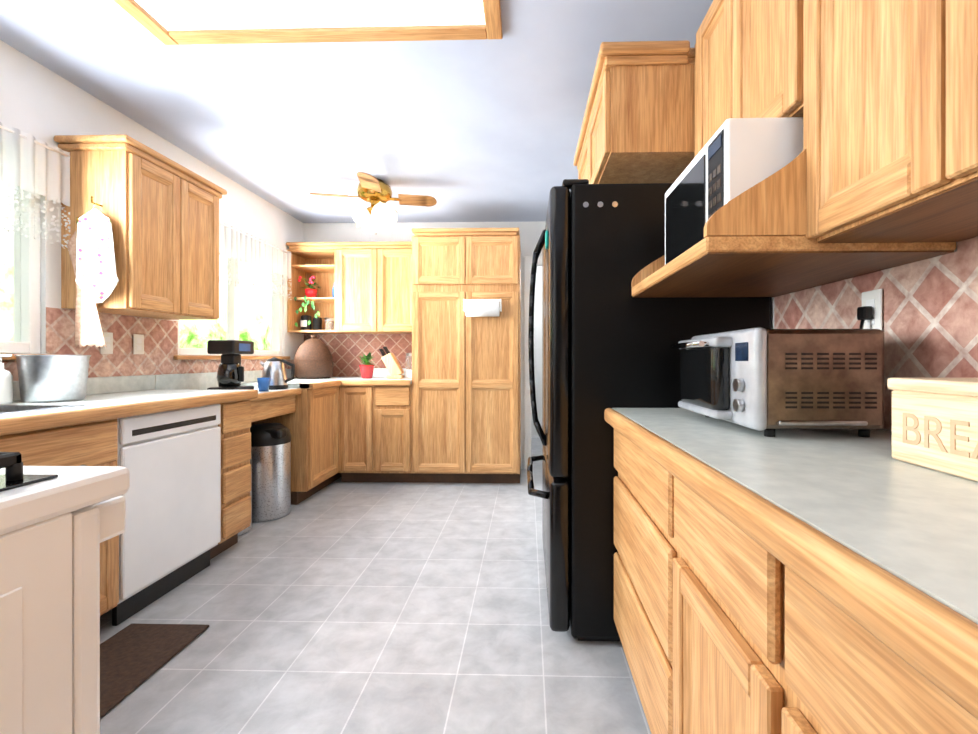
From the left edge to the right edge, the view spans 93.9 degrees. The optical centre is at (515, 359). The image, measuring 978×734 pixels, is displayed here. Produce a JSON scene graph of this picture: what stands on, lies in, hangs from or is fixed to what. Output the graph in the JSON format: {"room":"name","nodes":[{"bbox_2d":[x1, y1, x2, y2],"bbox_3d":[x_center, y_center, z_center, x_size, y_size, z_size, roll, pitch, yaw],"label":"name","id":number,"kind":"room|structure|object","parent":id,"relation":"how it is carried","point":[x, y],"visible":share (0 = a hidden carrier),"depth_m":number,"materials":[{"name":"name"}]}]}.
{"room":"kitchen","nodes":[
{"label":"kitchen","id":0,"kind":"room"},
{"bbox_2d":[0,40,303,360],"bbox_3d":[-2.294,-0.184,0.828,0.120,2.560,7.780,0,0,1],"label":"wall","id":1,"kind":"structure","parent":0,"point":[40,102],"depth_m":2.26,"materials":[{"name":"white paint"}]},
{"bbox_2d":[0,186,59,359],"bbox_3d":[-2.248,-0.474,1.537,0.136,0.959,1.280,0,0,1],"label":"window","id":2,"kind":"structure","parent":1,"relation":"in","point":[27,315],"depth_m":2.09,"materials":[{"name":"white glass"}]},
{"bbox_2d":[0,122,69,248],"bbox_3d":[-2.172,-0.755,1.516,0.040,0.480,1.372,0,0,1],"label":"curtain valance","id":3,"kind":"object","parent":2,"relation":"attached to","point":[30,163],"visible":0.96,"depth_m":2.03,"materials":[{"name":"fabric"}]},
{"bbox_2d":[54,135,226,319],"bbox_3d":[-2.010,-0.656,2.526,0.359,0.820,0.730,0,0,1],"label":"upper cabinet","id":4,"kind":"object","parent":1,"relation":"attached to","point":[160,211],"visible":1,"depth_m":2.32,"materials":[{"name":"brown wood"}]},
{"bbox_2d":[67,217,105,347],"bbox_3d":[-2.039,-0.365,2.180,0.201,0.620,0.042,0,0,1],"label":"hanging towel","id":5,"kind":"object","parent":4,"relation":"hanging from","point":[88,330],"visible":0.67,"depth_m":2.18,"materials":[{"name":"beige fabric"}]},
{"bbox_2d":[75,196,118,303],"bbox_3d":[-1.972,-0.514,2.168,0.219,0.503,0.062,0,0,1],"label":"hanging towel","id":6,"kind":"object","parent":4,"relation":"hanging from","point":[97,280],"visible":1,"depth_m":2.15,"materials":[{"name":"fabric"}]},
{"bbox_2d":[13,369,290,399],"bbox_3d":[-2.179,0.156,2.265,0.022,0.125,4.652,0,0,1],"label":"backsplash","id":7,"kind":"structure","parent":1,"relation":"attached to","point":[187,380],"depth_m":2.71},
{"bbox_2d":[2,307,305,380],"bbox_3d":[-2.195,-0.035,2.266,0.004,0.428,4.660,0,0,1],"label":"backsplash","id":8,"kind":"structure","parent":1,"relation":"attached to","point":[160,336],"depth_m":2.57,"materials":[{"name":"tile"}]},
{"bbox_2d":[100,332,112,353],"bbox_3d":[-2.183,-0.086,2.436,0.008,0.116,0.070,0,0,1],"label":"electrical outlet","id":9,"kind":"object","parent":8,"relation":"attached to","point":[108,338],"visible":0.73,"depth_m":2.44,"materials":[{"name":"beige plastic"}]},
{"bbox_2d":[133,334,143,353],"bbox_3d":[-2.178,-0.086,2.636,0.008,0.116,0.070,0,0,1],"label":"electrical outlet","id":10,"kind":"object","parent":8,"relation":"attached to","point":[138,343],"visible":1,"depth_m":2.63,"materials":[{"name":"beige plastic"}]},
{"bbox_2d":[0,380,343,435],"bbox_3d":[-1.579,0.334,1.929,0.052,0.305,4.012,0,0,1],"label":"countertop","id":11,"kind":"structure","parent":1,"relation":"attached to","point":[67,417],"depth_m":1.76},
{"bbox_2d":[174,256,289,359],"bbox_3d":[-2.196,-0.477,3.586,0.136,0.959,1.380,0,0,1],"label":"window","id":12,"kind":"structure","parent":1,"relation":"in","point":[232,305],"depth_m":3.60,"materials":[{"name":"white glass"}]},
{"bbox_2d":[219,220,291,299],"bbox_3d":[-2.119,-0.767,3.562,0.039,0.460,1.405,0,0,1],"label":"curtain valance","id":13,"kind":"object","parent":12,"relation":"attached to","point":[241,246],"visible":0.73,"depth_m":3.67,"materials":[{"name":"fabric"}]},
{"bbox_2d":[0,0,712,222],"bbox_3d":[-0.623,-1.415,1.644,3.420,0.100,9.700,0,0,1],"label":"ceiling","id":14,"kind":"structure","parent":0,"point":[487,130],"depth_m":2.38,"materials":[{"name":"white paint"}]},
{"bbox_2d":[113,0,502,44],"bbox_3d":[-0.800,-1.354,1.189,1.450,0.021,1.500,0,0,1],"label":"ceiling light","id":15,"kind":"object","parent":14,"relation":"attached to","point":[185,22],"visible":0.96,"depth_m":1.79,"materials":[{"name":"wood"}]},
{"bbox_2d":[309,172,436,233],"bbox_3d":[-1.085,-1.157,3.507,0.706,0.419,0.706,0,0,34],"label":"fan","id":16,"kind":"object","parent":14,"relation":"hanging from","point":[376,194],"visible":1,"depth_m":3.42,"materials":[{"name":"gold metal"}]},
{"bbox_2d":[100,437,650,733],"bbox_3d":[-0.623,1.145,1.647,3.420,0.100,9.700,0,0,1],"label":"floor","id":17,"kind":"structure","parent":0,"point":[337,606],"depth_m":1.82,"materials":[{"name":"tile"}]},
{"bbox_2d":[0,452,129,733],"bbox_3d":[-0.987,0.594,0.328,0.768,0.996,0.838,0,0,1],"label":"range","id":18,"kind":"object","parent":17,"relation":"on","point":[59,525],"visible":1,"depth_m":0.60,"materials":[{"name":"white metal"}]},
{"bbox_2d":[100,623,208,717],"bbox_3d":[-1.423,1.087,1.442,0.330,0.012,0.850,0,0,1],"label":"mat","id":19,"kind":"object","parent":17,"relation":"on","point":[133,656],"visible":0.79,"depth_m":1.68,"materials":[{"name":"brown fabric"}]},
{"bbox_2d":[112,404,220,625],"bbox_3d":[-1.871,0.659,2.154,0.578,0.870,0.600,0,0,1],"label":"dishwasher","id":20,"kind":"object","parent":17,"relation":"on","point":[169,537],"visible":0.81,"depth_m":2.08,"materials":[{"name":"white metal"}]},
{"bbox_2d":[104,400,255,563],"bbox_3d":[-1.878,0.656,2.595,0.620,0.875,0.270,0,0,1],"label":"base cabinet","id":21,"kind":"object","parent":17,"relation":"on","point":[237,420],"depth_m":2.54,"materials":[{"name":"brown wood"}]},
{"bbox_2d":[250,423,290,521],"bbox_3d":[-1.742,0.769,3.196,0.312,0.641,0.309,0,0,1],"label":"trash can","id":22,"kind":"object","parent":17,"relation":"on","point":[271,467],"visible":0.85,"depth_m":3.08,"materials":[{"name":"metal"}]},
{"bbox_2d":[256,384,343,504],"bbox_3d":[-1.826,0.655,3.708,0.667,0.875,0.559,0,0,1],"label":"base cabinet","id":23,"kind":"object","parent":17,"relation":"on","point":[314,417],"depth_m":3.47,"materials":[{"name":"brown wood"}]},
{"bbox_2d":[0,376,355,415],"bbox_3d":[-1.886,0.218,2.259,0.622,0.072,4.656,0,0,1],"label":"countertop","id":24,"kind":"structure","parent":23,"relation":"on","point":[294,386],"depth_m":2.41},
{"bbox_2d":[0,355,12,403],"bbox_3d":[-2.101,0.081,1.864,0.086,0.200,0.071,0,0,1],"label":"soap dispenser","id":25,"kind":"object","parent":24,"relation":"on","point":[6,386],"visible":1,"depth_m":1.86,"materials":[{"name":"white plastic"}]},
{"bbox_2d":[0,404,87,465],"bbox_3d":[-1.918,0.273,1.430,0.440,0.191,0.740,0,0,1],"label":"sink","id":26,"kind":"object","parent":24,"relation":"in","point":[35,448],"depth_m":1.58,"materials":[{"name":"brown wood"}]},
{"bbox_2d":[14,355,90,402],"bbox_3d":[-2.014,0.081,1.992,0.236,0.200,0.236,0,0,1],"label":"steel bowl","id":27,"kind":"object","parent":24,"relation":"on","point":[51,378],"visible":0.98,"depth_m":1.91,"materials":[{"name":"silver metal"}]},
{"bbox_2d":[207,340,253,389],"bbox_3d":[-1.880,0.047,3.029,0.195,0.340,0.220,0,0,1],"label":"coffee maker","id":28,"kind":"object","parent":24,"relation":"on","point":[230,373],"visible":1,"depth_m":2.94,"materials":[{"name":"black plastic"}]},
{"bbox_2d":[257,378,269,390],"bbox_3d":[-1.716,0.172,3.105,0.080,0.090,0.079,0,0,1],"label":"cup","id":29,"kind":"object","parent":24,"relation":"on","point":[263,384],"visible":1,"depth_m":3.08,"materials":[{"name":"plastic"}]},
{"bbox_2d":[260,357,294,389],"bbox_3d":[-1.738,0.099,3.325,0.257,0.235,0.180,0,0,1],"label":"kettle","id":30,"kind":"object","parent":24,"relation":"on","point":[274,370],"visible":0.98,"depth_m":3.28,"materials":[{"name":"silver metal"}]},
{"bbox_2d":[294,334,332,378],"bbox_3d":[-1.886,-0.026,4.259,0.340,0.410,0.340,0,0,1],"label":"cloche","id":31,"kind":"object","parent":24,"relation":"on","point":[313,358],"visible":1,"depth_m":4.14,"materials":[{"name":"brown metal"}]},
{"bbox_2d":[344,376,411,383],"bbox_3d":[-1.208,0.198,4.260,0.622,0.037,0.620,0,0,1],"label":"countertop","id":32,"kind":"structure","parent":23,"relation":"on","point":[375,379],"depth_m":3.92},
{"bbox_2d":[359,352,374,377],"bbox_3d":[-1.394,0.053,4.269,0.163,0.252,0.156,0,0,1],"label":"plant pot","id":33,"kind":"object","parent":32,"relation":"on","point":[366,369],"visible":0.98,"depth_m":4.24,"materials":[{"name":"ceramic"}]},
{"bbox_2d":[379,347,403,378],"bbox_3d":[-1.163,0.030,4.271,0.215,0.297,0.110,0,0,1],"label":"knife block","id":34,"kind":"object","parent":32,"relation":"on","point":[392,365],"visible":1,"depth_m":4.22,"materials":[{"name":"brown wood"}]},
{"bbox_2d":[405,353,411,377],"bbox_3d":[-0.994,0.059,4.326,0.110,0.240,0.110,0,0,1],"label":"jar","id":35,"kind":"object","parent":32,"relation":"on","point":[408,361],"visible":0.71,"depth_m":4.28,"materials":[{"name":"clear glass"}]},
{"bbox_2d":[344,384,383,481],"bbox_3d":[-1.352,0.654,4.240,0.387,0.875,0.670,0,0,1],"label":"base cabinet","id":36,"kind":"object","parent":17,"relation":"on","point":[352,429],"depth_m":3.97,"materials":[{"name":"brown wood"}]},
{"bbox_2d":[384,384,413,482],"bbox_3d":[-1.094,0.654,4.258,0.393,0.875,0.620,0,0,1],"label":"base cabinet","id":37,"kind":"object","parent":17,"relation":"on","point":[397,397],"depth_m":3.96,"materials":[{"name":"brown wood"}]},
{"bbox_2d":[412,228,520,482],"bbox_3d":[-0.427,-0.018,4.231,0.938,2.220,0.638,0,0,1],"label":"pantry","id":38,"kind":"object","parent":17,"relation":"on","point":[466,399],"visible":1,"depth_m":3.94,"materials":[{"name":"brown wood"}]},
{"bbox_2d":[463,299,501,316],"bbox_3d":[-0.282,-0.436,3.854,0.319,0.153,0.142,0,0,1],"label":"paper towel holder","id":39,"kind":"object","parent":38,"relation":"attached to","point":[482,307],"visible":0.98,"depth_m":3.80,"materials":[{"name":"white paper"}]},
{"bbox_2d":[608,412,659,733],"bbox_3d":[0.655,0.658,1.329,0.606,0.875,0.766,0,0,1],"label":"base cabinet","id":40,"kind":"object","parent":17,"relation":"on","point":[636,457],"depth_m":1.31,"materials":[{"name":"brown wood"}]},
{"bbox_2d":[527,179,770,640],"bbox_3d":[0.515,0.199,2.180,0.924,1.780,0.918,0,0,1],"label":"fridge","id":41,"kind":"object","parent":17,"relation":"on","point":[608,339],"visible":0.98,"depth_m":1.73,"materials":[{"name":"black metal"}]},
{"bbox_2d":[660,448,739,733],"bbox_3d":[0.641,0.659,0.764,0.606,0.875,0.496,0,0,1],"label":"base cabinet","id":42,"kind":"object","parent":17,"relation":"on","point":[696,513],"depth_m":0.89,"materials":[{"name":"brown wood"}]},
{"bbox_2d":[732,500,977,733],"bbox_3d":[0.630,0.659,0.357,0.606,0.875,0.582,0,0,1],"label":"base cabinet","id":43,"kind":"object","parent":17,"relation":"on","point":[803,581],"depth_m":0.48,"materials":[{"name":"brown wood"}]},
{"bbox_2d":[612,408,977,655],"bbox_3d":[0.631,0.203,0.386,0.606,0.037,2.650,0,0,1],"label":"countertop","id":44,"kind":"structure","parent":43,"relation":"on","point":[909,530],"depth_m":0.60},
{"bbox_2d":[670,327,883,436],"bbox_3d":[0.671,0.054,1.258,0.373,0.258,0.436,0,0,1],"label":"toaster oven","id":45,"kind":"object","parent":44,"relation":"on","point":[768,381],"visible":1,"depth_m":1.05,"materials":[{"name":"metal"}]},
{"bbox_2d":[887,378,977,481],"bbox_3d":[0.794,0.108,0.675,0.231,0.148,0.329,0,0,1],"label":"bread box","id":46,"kind":"object","parent":44,"relation":"on","point":[943,401],"visible":0.96,"depth_m":0.74,"materials":[{"name":"beige wood"}]},
{"bbox_2d":[903,413,977,458],"bbox_3d":[0.683,0.121,0.693,0.002,0.054,0.231,0,0,1],"label":"lettering","id":47,"kind":"object","parent":46,"relation":"attached to","point":[954,437],"visible":1,"depth_m":0.74},
{"bbox_2d":[304,221,545,468],"bbox_3d":[-0.547,-0.188,4.615,3.180,2.560,0.120,0,0,1],"label":"wall","id":48,"kind":"structure","parent":0,"point":[530,232],"depth_m":4.57,"materials":[{"name":"white paint"}]},
{"bbox_2d":[286,241,411,333],"bbox_3d":[-1.516,-0.670,4.399,1.243,0.835,0.359,0,0,1],"label":"upper cabinet","id":49,"kind":"object","parent":48,"relation":"attached to","point":[372,281],"visible":0.75,"depth_m":4.25,"materials":[{"name":"brown wood"}]},
{"bbox_2d":[301,315,311,329],"bbox_3d":[-2.037,-0.351,4.431,0.096,0.155,0.098,0,0,1],"label":"jar","id":50,"kind":"object","parent":49,"relation":"on","point":[305,319],"visible":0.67,"depth_m":4.39,"materials":[{"name":"black plastic"}]},
{"bbox_2d":[294,276,321,326],"bbox_3d":[-1.944,-0.545,4.375,0.244,0.497,0.282,0,0,1],"label":"potted plant","id":51,"kind":"object","parent":49,"relation":"on","point":[311,292],"visible":1,"depth_m":4.32,"materials":[{"name":"green plant"}]},
{"bbox_2d":[313,317,321,329],"bbox_3d":[-1.936,-0.341,4.450,0.086,0.135,0.085,0,0,1],"label":"jar","id":52,"kind":"object","parent":49,"relation":"on","point":[317,323],"visible":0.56,"depth_m":4.41,"materials":[{"name":"black plastic"}]},
{"bbox_2d":[325,318,334,329],"bbox_3d":[-1.797,-0.338,4.427,0.108,0.130,0.106,0,0,1],"label":"jar","id":53,"kind":"object","parent":49,"relation":"on","point":[329,323],"visible":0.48,"depth_m":4.38,"materials":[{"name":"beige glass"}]},
{"bbox_2d":[332,283,334,296],"bbox_3d":[-1.757,-0.661,4.425,0.044,0.160,0.044,0,0,1],"label":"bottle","id":54,"kind":"object","parent":49,"relation":"on","point":[333,291],"visible":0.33,"depth_m":4.41,"materials":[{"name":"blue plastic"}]},
{"bbox_2d":[306,334,411,376],"bbox_3d":[-1.500,-0.037,4.577,1.215,0.428,0.004,0,0,1],"label":"backsplash","id":55,"kind":"structure","parent":48,"relation":"attached to","point":[345,349],"depth_m":4.58,"materials":[{"name":"tile"}]},
{"bbox_2d":[373,368,406,375],"bbox_3d":[-1.201,0.136,4.555,0.622,0.088,0.018,0,0,1],"label":"backsplash","id":56,"kind":"structure","parent":48,"relation":"attached to","point":[377,371],"depth_m":4.55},
{"bbox_2d":[524,256,541,468],"bbox_3d":[0.551,0.037,4.519,0.940,2.110,0.014,0,0,1],"label":"trim","id":57,"kind":"structure","parent":48,"relation":"attached to","point":[527,397],"depth_m":4.52,"materials":[{"name":"white paint"}]},
{"bbox_2d":[771,240,962,430],"bbox_3d":[1.027,-0.185,1.603,0.120,2.560,9.700,0,0,1],"label":"wall","id":58,"kind":"structure","parent":0,"point":[772,298],"depth_m":1.72,"materials":[{"name":"white paint"}]},
{"bbox_2d":[574,40,694,183],"bbox_3d":[0.653,-0.978,2.181,0.654,0.395,1.012,0,0,1],"label":"upper cabinet","id":59,"kind":"object","parent":58,"relation":"attached to","point":[638,125],"visible":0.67,"depth_m":1.72,"materials":[{"name":"brown wood"}]},
{"bbox_2d":[695,0,790,211],"bbox_3d":[0.802,-0.875,1.499,0.321,0.600,0.414,0,0,1],"label":"upper cabinet","id":60,"kind":"object","parent":58,"relation":"attached to","point":[767,195],"depth_m":1.53,"materials":[{"name":"brown wood"}]},
{"bbox_2d":[715,0,802,179],"bbox_3d":[0.795,-0.875,1.194,0.321,0.600,0.420,0,0,1],"label":"upper cabinet","id":61,"kind":"object","parent":58,"relation":"attached to","point":[759,43],"depth_m":1.23,"materials":[{"name":"brown wood"}]},
{"bbox_2d":[665,117,802,264],"bbox_3d":[0.696,-0.419,1.306,0.405,0.295,0.490,0,0,1],"label":"microwave","id":62,"kind":"object","parent":61,"relation":"in","point":[733,158],"visible":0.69,"depth_m":1.08,"materials":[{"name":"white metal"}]},
{"bbox_2d":[774,236,977,429],"bbox_3d":[0.933,-0.035,0.380,0.004,0.432,2.650,0,0,1],"label":"backsplash","id":63,"kind":"structure","parent":58,"relation":"attached to","point":[929,317],"depth_m":1.09,"materials":[{"name":"tile"}]},
{"bbox_2d":[862,289,881,329],"bbox_3d":[0.946,-0.125,1.215,0.008,0.116,0.070,0,0,1],"label":"electrical outlet","id":64,"kind":"object","parent":63,"relation":"attached to","point":[873,298],"visible":0.73,"depth_m":1.20,"materials":[{"name":"white plastic"}]},
{"bbox_2d":[857,306,872,328],"bbox_3d":[0.903,-0.001,1.240,0.079,0.278,0.078,0,0,1],"label":"plug","id":65,"kind":"object","parent":64,"relation":"attached to","point":[864,313],"visible":0.48,"depth_m":1.20,"materials":[{"name":"black plastic"}]},
{"bbox_2d":[791,0,977,251],"bbox_3d":[0.784,-0.714,0.802,0.321,0.920,0.392,0,0,1],"label":"upper cabinet","id":66,"kind":"object","parent":58,"relation":"attached to","point":[879,172],"depth_m":0.90,"materials":[{"name":"brown wood"}]},
{"bbox_2d":[891,0,977,211],"bbox_3d":[0.776,-0.714,0.491,0.321,0.920,0.452,0,0,1],"label":"upper cabinet","id":67,"kind":"object","parent":58,"relation":"attached to","point":[934,43],"depth_m":0.69,"materials":[{"name":"brown wood"}]},
{"label":"outside","id":68,"kind":"structure","parent":0,"visible":0},
{"bbox_2d":[0,180,270,349],"bbox_3d":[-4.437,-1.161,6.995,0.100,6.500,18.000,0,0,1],"label":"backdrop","id":69,"kind":"structure","parent":68,"point":[258,326],"depth_m":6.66,"materials":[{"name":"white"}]}
]}

